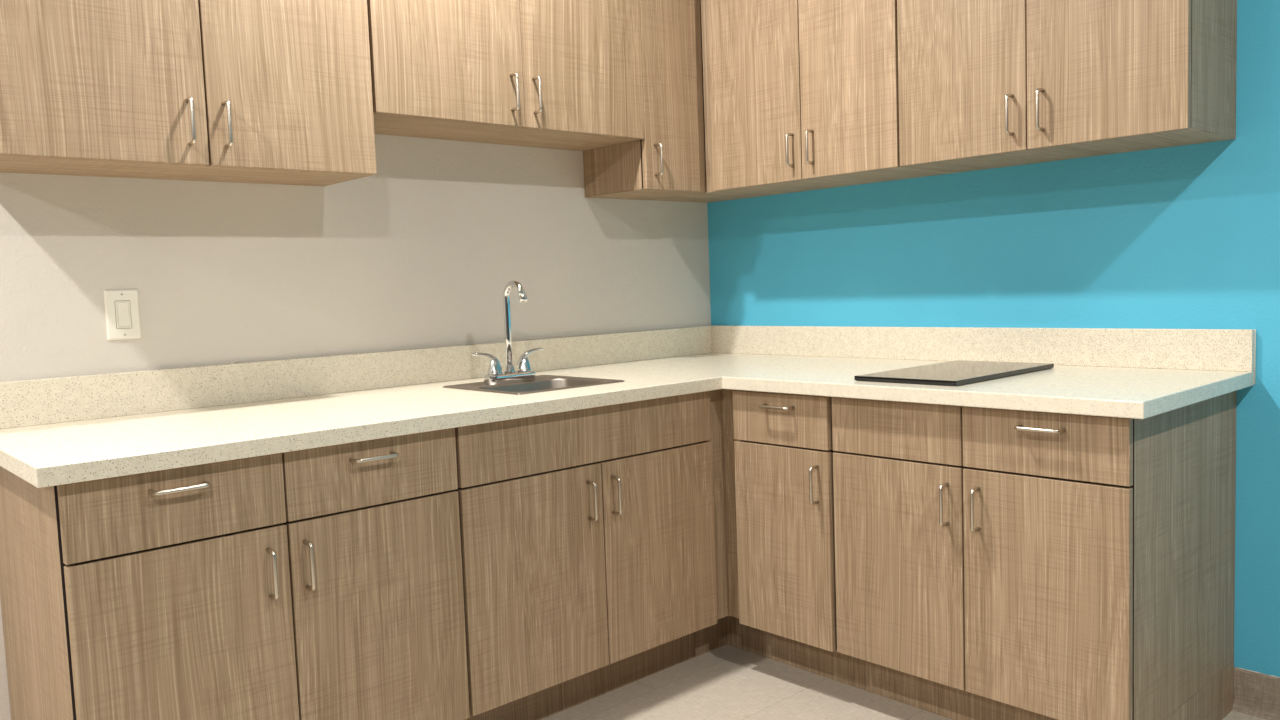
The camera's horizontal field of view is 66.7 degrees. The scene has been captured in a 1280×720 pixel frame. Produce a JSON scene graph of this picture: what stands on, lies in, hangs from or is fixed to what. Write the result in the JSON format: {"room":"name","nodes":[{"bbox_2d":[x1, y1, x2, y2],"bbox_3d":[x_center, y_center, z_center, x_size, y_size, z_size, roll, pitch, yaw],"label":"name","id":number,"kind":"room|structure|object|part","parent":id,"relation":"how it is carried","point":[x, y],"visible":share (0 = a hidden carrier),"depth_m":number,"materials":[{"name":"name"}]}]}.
{"room":"kitchen","nodes":[
{"label":"kitchen","id":0,"kind":"room"},
{"bbox_2d":[0,134,710,719],"bbox_3d":[-2.116,-0.266,1.595,6.350,2.700,0.100,-6,6,-42],"label":"wall","id":1,"kind":"structure","parent":0,"point":[421,251],"depth_m":2.70,"materials":[{"name":"grey paint"}]},
{"bbox_2d":[103,289,141,339],"bbox_3d":[-1.238,-0.109,2.331,0.075,0.119,0.010,-6,6,-42],"label":"light switch","id":2,"kind":"object","parent":1,"relation":"attached to","point":[122,312],"visible":1,"depth_m":2.33,"materials":[{"name":"white plastic"}]},
{"bbox_3d":[-1.239,-0.109,2.332,0.032,0.065,0.006,-6,6,-42],"label":"rocker frame","id":3,"kind":"part","parent":2,"relation":"part of","materials":[{"name":"white plastic"}]},
{"bbox_2d":[0,0,376,185],"bbox_3d":[-1.062,-0.826,2.236,0.810,0.779,0.341,-6,6,-42],"label":"upper cabinet","id":4,"kind":"object","parent":1,"relation":"attached to","point":[236,91],"visible":1,"depth_m":2.14,"materials":[{"name":"brown wood"}]},
{"bbox_3d":[-1.125,-0.806,2.007,0.401,0.779,0.019,-6,6,-42],"label":"door","id":5,"kind":"part","parent":4,"relation":"part of","materials":[{"name":"brown wood"}]},
{"bbox_3d":[-1.066,-0.440,2.287,0.810,0.002,0.285,-6,6,-42],"label":"panel","id":6,"kind":"part","parent":4,"relation":"part of","materials":[{"name":"brown wood"}]},
{"bbox_3d":[-0.978,-0.521,2.119,0.009,0.103,0.034,-6,6,-42],"label":"handle","id":7,"kind":"part","parent":4,"relation":"part of","materials":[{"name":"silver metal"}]},
{"bbox_3d":[-0.920,-0.527,2.171,0.009,0.103,0.034,-6,6,-42],"label":"handle","id":8,"kind":"part","parent":4,"relation":"part of","materials":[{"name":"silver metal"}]},
{"bbox_3d":[-0.827,-0.838,2.279,0.400,0.779,0.019,-6,6,-42],"label":"door","id":9,"kind":"part","parent":4,"relation":"part of","materials":[{"name":"brown wood"}]},
{"bbox_2d":[0,326,711,428],"bbox_3d":[-0.603,0.014,2.910,2.355,0.103,0.020,-6,6,-42],"label":"backsplash","id":10,"kind":"structure","parent":1,"relation":"attached to","point":[23,403],"depth_m":2.61,"materials":[{"name":"stone"}]},
{"bbox_2d":[367,0,644,150],"bbox_3d":[-0.426,-0.971,2.812,0.916,0.625,0.341,-6,6,-42],"label":"upper cabinet","id":11,"kind":"object","parent":1,"relation":"attached to","point":[551,74],"visible":0.98,"depth_m":2.72,"materials":[{"name":"brown wood"}]},
{"bbox_3d":[-0.508,-0.949,2.566,0.454,0.625,0.019,-6,6,-42],"label":"door","id":12,"kind":"part","parent":11,"relation":"part of","materials":[{"name":"brown wood"}]},
{"bbox_3d":[-0.434,-0.661,2.855,0.912,0.002,0.285,-6,6,-42],"label":"panel","id":13,"kind":"part","parent":11,"relation":"part of","materials":[{"name":"brown wood"}]},
{"bbox_3d":[-0.345,-0.741,2.688,0.009,0.103,0.034,-6,6,-42],"label":"handle","id":14,"kind":"part","parent":11,"relation":"part of","materials":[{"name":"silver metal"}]},
{"bbox_3d":[-0.288,-0.747,2.740,0.009,0.103,0.034,-6,6,-42],"label":"handle","id":15,"kind":"part","parent":11,"relation":"part of","materials":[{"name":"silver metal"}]},
{"bbox_3d":[-0.171,-0.985,2.874,0.456,0.625,0.019,-6,6,-42],"label":"door","id":16,"kind":"part","parent":11,"relation":"part of","materials":[{"name":"brown wood"}]},
{"bbox_2d":[583,0,705,199],"bbox_3d":[0.021,-0.942,3.223,0.290,0.779,0.341,-6,6,-42],"label":"upper cabinet","id":17,"kind":"object","parent":1,"relation":"attached to","point":[670,159],"visible":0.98,"depth_m":3.13,"materials":[{"name":"brown wood"}]},
{"bbox_3d":[0.017,-0.556,3.273,0.290,0.002,0.285,-6,6,-42],"label":"panel","id":18,"kind":"part","parent":17,"relation":"part of","materials":[{"name":"brown wood"}]},
{"bbox_3d":[0.060,-0.631,3.063,0.009,0.103,0.034,-6,6,-42],"label":"handle","id":19,"kind":"part","parent":17,"relation":"part of","materials":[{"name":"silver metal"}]},
{"bbox_3d":[0.091,-0.936,3.115,0.242,0.779,0.019,-6,6,-42],"label":"door","id":20,"kind":"part","parent":17,"relation":"part of","materials":[{"name":"brown wood"}]},
{"bbox_2d":[542,625,1266,719],"bbox_3d":[0.267,1.232,-0.771,6.450,0.100,6.900,-6,6,-42],"label":"floor","id":21,"kind":"structure","parent":0,"point":[726,682],"depth_m":2.65,"materials":[{"name":"tile"}]},
{"bbox_2d":[0,428,469,719],"bbox_3d":[-0.904,0.583,2.198,0.794,0.828,0.696,-6,6,-42],"label":"base cabinet","id":22,"kind":"object","parent":21,"relation":"on","point":[321,583],"visible":0.99,"depth_m":1.93,"materials":[{"name":"brown wood"}]},
{"bbox_3d":[-0.858,0.270,1.814,0.389,0.140,0.019,-6,6,-42],"label":"drawer","id":23,"kind":"part","parent":22,"relation":"part of","materials":[{"name":"brown wood"}]},
{"bbox_3d":[-0.844,0.236,1.789,0.103,0.009,0.034,-6,6,-42],"label":"handle","id":24,"kind":"part","parent":22,"relation":"part of","materials":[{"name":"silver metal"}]},
{"bbox_3d":[-0.845,0.609,1.840,0.389,0.532,0.019,-6,6,-42],"label":"door","id":25,"kind":"part","parent":22,"relation":"part of","materials":[{"name":"brown wood"}]},
{"bbox_3d":[-0.721,0.421,1.910,0.009,0.103,0.034,-6,6,-42],"label":"handle","id":26,"kind":"part","parent":22,"relation":"part of","materials":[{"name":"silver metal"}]},
{"bbox_3d":[-0.665,0.415,1.961,0.009,0.103,0.034,-6,6,-42],"label":"handle","id":27,"kind":"part","parent":22,"relation":"part of","materials":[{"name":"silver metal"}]},
{"bbox_3d":[-0.567,0.238,2.080,0.393,0.140,0.019,-6,6,-42],"label":"drawer","id":28,"kind":"part","parent":22,"relation":"part of","materials":[{"name":"brown wood"}]},
{"bbox_3d":[-0.557,0.205,2.051,0.103,0.009,0.034,-6,6,-42],"label":"handle","id":29,"kind":"part","parent":22,"relation":"part of","materials":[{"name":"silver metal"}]},
{"bbox_3d":[-0.554,0.578,2.106,0.393,0.532,0.019,-6,6,-42],"label":"door","id":30,"kind":"part","parent":22,"relation":"part of","materials":[{"name":"brown wood"}]},
{"bbox_2d":[455,389,728,719],"bbox_3d":[-0.238,0.511,2.805,1.013,0.828,0.696,-6,6,-42],"label":"base cabinet","id":31,"kind":"object","parent":21,"relation":"on","point":[594,540],"visible":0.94,"depth_m":2.49,"materials":[{"name":"brown wood"}]},
{"bbox_3d":[-0.250,0.545,2.383,0.416,0.532,0.019,-6,6,-42],"label":"door","id":32,"kind":"part","parent":31,"relation":"part of","materials":[{"name":"brown wood"}]},
{"bbox_3d":[-0.119,0.357,2.458,0.009,0.103,0.034,-6,6,-42],"label":"handle","id":33,"kind":"part","parent":31,"relation":"part of","materials":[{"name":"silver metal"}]},
{"bbox_3d":[-0.060,0.350,2.512,0.009,0.103,0.034,-6,6,-42],"label":"handle","id":34,"kind":"part","parent":31,"relation":"part of","materials":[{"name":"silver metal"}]},
{"bbox_2d":[0,325,1255,487],"bbox_3d":[0.014,0.055,2.254,2.376,0.146,1.824,-6,6,-42],"label":"countertop","id":35,"kind":"structure","parent":31,"relation":"on","point":[72,429],"depth_m":2.44,"materials":[{"name":"stone"}]},
{"bbox_2d":[471,280,542,384],"bbox_3d":[-0.355,-0.081,2.762,0.232,0.290,0.122,-6,6,-42],"label":"faucet","id":36,"kind":"object","parent":35,"relation":"on","point":[524,372],"visible":1,"depth_m":2.77,"materials":[{"name":"silver metal"}]},
{"bbox_3d":[-0.429,0.010,2.745,0.086,0.066,0.044,-6,6,-42],"label":"handle","id":37,"kind":"part","parent":36,"relation":"part of","materials":[{"name":"silver metal"}]},
{"bbox_3d":[-0.374,0.049,2.797,0.162,0.027,0.054,-6,6,-42],"label":"deck plate","id":38,"kind":"part","parent":36,"relation":"part of","materials":[{"name":"silver metal"}]},
{"bbox_3d":[-0.354,-0.093,2.759,0.031,0.264,0.103,-6,6,-42],"label":"spout","id":39,"kind":"part","parent":36,"relation":"part of","materials":[{"name":"silver metal"}]},
{"bbox_3d":[-0.321,-0.001,2.842,0.088,0.066,0.043,-6,6,-42],"label":"handle","id":40,"kind":"part","parent":36,"relation":"part of","materials":[{"name":"silver metal"}]},
{"bbox_2d":[443,375,624,394],"bbox_3d":[-0.296,0.136,2.726,0.364,0.143,0.370,-6,6,-42],"label":"sink","id":41,"kind":"object","parent":35,"relation":"in","point":[543,383],"visible":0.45,"depth_m":2.78,"materials":[{"name":"silver metal"}]},
{"bbox_2d":[854,360,1053,385],"bbox_3d":[0.835,0.031,2.568,0.511,0.013,0.286,-6,6,-42],"label":"cooktop","id":42,"kind":"object","parent":35,"relation":"in","point":[957,372],"visible":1,"depth_m":2.50,"materials":[{"name":"black glass"}]},
{"bbox_3d":[0.057,0.513,2.662,0.409,0.532,0.019,-6,6,-42],"label":"door","id":43,"kind":"part","parent":31,"relation":"part of","materials":[{"name":"brown wood"}]},
{"bbox_2d":[722,389,865,689],"bbox_3d":[0.561,0.471,2.943,0.705,0.828,0.511,-6,6,-42],"label":"base cabinet","id":44,"kind":"object","parent":21,"relation":"on","point":[778,447],"visible":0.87,"depth_m":2.68,"materials":[{"name":"brown wood"}]},
{"bbox_3d":[0.365,0.127,2.619,0.034,0.009,0.103,-6,6,-42],"label":"handle","id":45,"kind":"part","parent":44,"relation":"part of","materials":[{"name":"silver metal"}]},
{"bbox_3d":[0.381,0.160,2.645,0.019,0.140,0.327,-6,6,-42],"label":"drawer","id":46,"kind":"part","parent":44,"relation":"part of","materials":[{"name":"brown wood"}]},
{"bbox_3d":[0.394,0.500,2.671,0.019,0.532,0.327,-6,6,-42],"label":"door","id":47,"kind":"part","parent":44,"relation":"part of","materials":[{"name":"brown wood"}]},
{"bbox_3d":[0.454,0.328,2.545,0.034,0.103,0.009,-6,6,-42],"label":"handle","id":48,"kind":"part","parent":44,"relation":"part of","materials":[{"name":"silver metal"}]},
{"bbox_2d":[831,391,1236,719],"bbox_3d":[0.988,0.490,2.484,0.696,0.828,0.742,-6,6,-42],"label":"base cabinet","id":49,"kind":"object","parent":21,"relation":"on","point":[991,563],"visible":0.98,"depth_m":2.22,"materials":[{"name":"brown wood"}]},
{"bbox_3d":[0.638,0.510,2.417,0.019,0.532,0.363,-6,6,-42],"label":"door","id":50,"kind":"part","parent":49,"relation":"part of","materials":[{"name":"brown wood"}]},
{"bbox_3d":[0.711,0.340,2.277,0.034,0.103,0.009,-6,6,-42],"label":"handle","id":51,"kind":"part","parent":49,"relation":"part of","materials":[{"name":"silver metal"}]},
{"bbox_3d":[0.764,0.342,2.219,0.034,0.103,0.009,-6,6,-42],"label":"handle","id":52,"kind":"part","parent":49,"relation":"part of","materials":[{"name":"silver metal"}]},
{"bbox_3d":[0.857,0.149,2.094,0.034,0.009,0.103,-6,6,-42],"label":"handle","id":53,"kind":"part","parent":49,"relation":"part of","materials":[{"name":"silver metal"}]},
{"bbox_3d":[0.876,0.182,2.117,0.019,0.140,0.369,-6,6,-42],"label":"drawer","id":54,"kind":"part","parent":49,"relation":"part of","materials":[{"name":"brown wood"}]},
{"bbox_3d":[0.888,0.522,2.143,0.019,0.532,0.369,-6,6,-42],"label":"door","id":55,"kind":"part","parent":49,"relation":"part of","materials":[{"name":"brown wood"}]},
{"bbox_2d":[707,0,1279,676],"bbox_3d":[2.555,-0.413,1.253,0.100,2.700,6.900,-6,6,-42],"label":"wall","id":56,"kind":"structure","parent":0,"point":[1184,236],"depth_m":2.66,"materials":[{"name":"teal paint"}]},
{"bbox_2d":[654,0,957,202],"bbox_3d":[0.458,-0.952,3.148,0.360,0.779,1.038,-6,6,-42],"label":"upper cabinet","id":57,"kind":"object","parent":56,"relation":"attached to","point":[799,95],"visible":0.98,"depth_m":2.94,"materials":[{"name":"brown wood"}]},
{"bbox_3d":[0.357,-0.942,3.058,0.019,0.779,0.368,-6,6,-42],"label":"door","id":58,"kind":"part","parent":57,"relation":"part of","materials":[{"name":"brown wood"}]},
{"bbox_3d":[0.453,-0.636,2.948,0.034,0.103,0.009,-6,6,-42],"label":"handle","id":59,"kind":"part","parent":57,"relation":"part of","materials":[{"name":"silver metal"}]},
{"bbox_3d":[0.493,-0.568,3.196,0.305,0.002,1.038,-6,6,-42],"label":"panel","id":60,"kind":"part","parent":57,"relation":"part of","materials":[{"name":"brown wood"}]},
{"bbox_3d":[0.504,-0.634,2.893,0.034,0.103,0.009,-6,6,-42],"label":"handle","id":61,"kind":"part","parent":57,"relation":"part of","materials":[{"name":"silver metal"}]},
{"bbox_3d":[0.595,-0.930,2.798,0.019,0.779,0.331,-6,6,-42],"label":"door","id":62,"kind":"part","parent":57,"relation":"part of","materials":[{"name":"brown wood"}]},
{"bbox_2d":[710,325,1254,371],"bbox_3d":[0.881,-0.052,3.044,0.020,0.103,1.822,-6,6,-42],"label":"backsplash","id":63,"kind":"structure","parent":56,"relation":"attached to","point":[1186,349],"depth_m":2.81,"materials":[{"name":"stone"}]},
{"bbox_2d":[897,0,1236,171],"bbox_3d":[1.058,-0.924,2.493,0.360,0.779,0.734,-6,6,-42],"label":"upper cabinet","id":64,"kind":"object","parent":56,"relation":"attached to","point":[983,84],"visible":1,"depth_m":2.37,"materials":[{"name":"brown wood"}]},
{"bbox_3d":[0.833,-0.919,2.538,0.019,0.779,0.362,-6,6,-42],"label":"door","id":65,"kind":"part","parent":64,"relation":"part of","materials":[{"name":"brown wood"}]},
{"bbox_3d":[0.923,-0.614,2.434,0.034,0.103,0.009,-6,6,-42],"label":"handle","id":66,"kind":"part","parent":64,"relation":"part of","materials":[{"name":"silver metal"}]},
{"bbox_3d":[0.976,-0.612,2.377,0.034,0.103,0.009,-6,6,-42],"label":"handle","id":67,"kind":"part","parent":64,"relation":"part of","materials":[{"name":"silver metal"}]},
{"bbox_3d":[1.093,-0.540,2.541,0.305,0.002,0.734,-6,6,-42],"label":"panel","id":68,"kind":"part","parent":64,"relation":"part of","materials":[{"name":"brown wood"}]},
{"bbox_3d":[1.081,-0.908,2.267,0.019,0.779,0.368,-6,6,-42],"label":"door","id":69,"kind":"part","parent":64,"relation":"part of","materials":[{"name":"brown wood"}]},
{"bbox_2d":[1232,667,1279,719],"bbox_3d":[3.163,0.909,0.656,0.014,0.112,4.916,-6,6,-42],"label":"baseboard","id":70,"kind":"structure","parent":56,"relation":"attached to","point":[1257,694],"depth_m":2.43,"materials":[{"name":"beige"}]}
]}

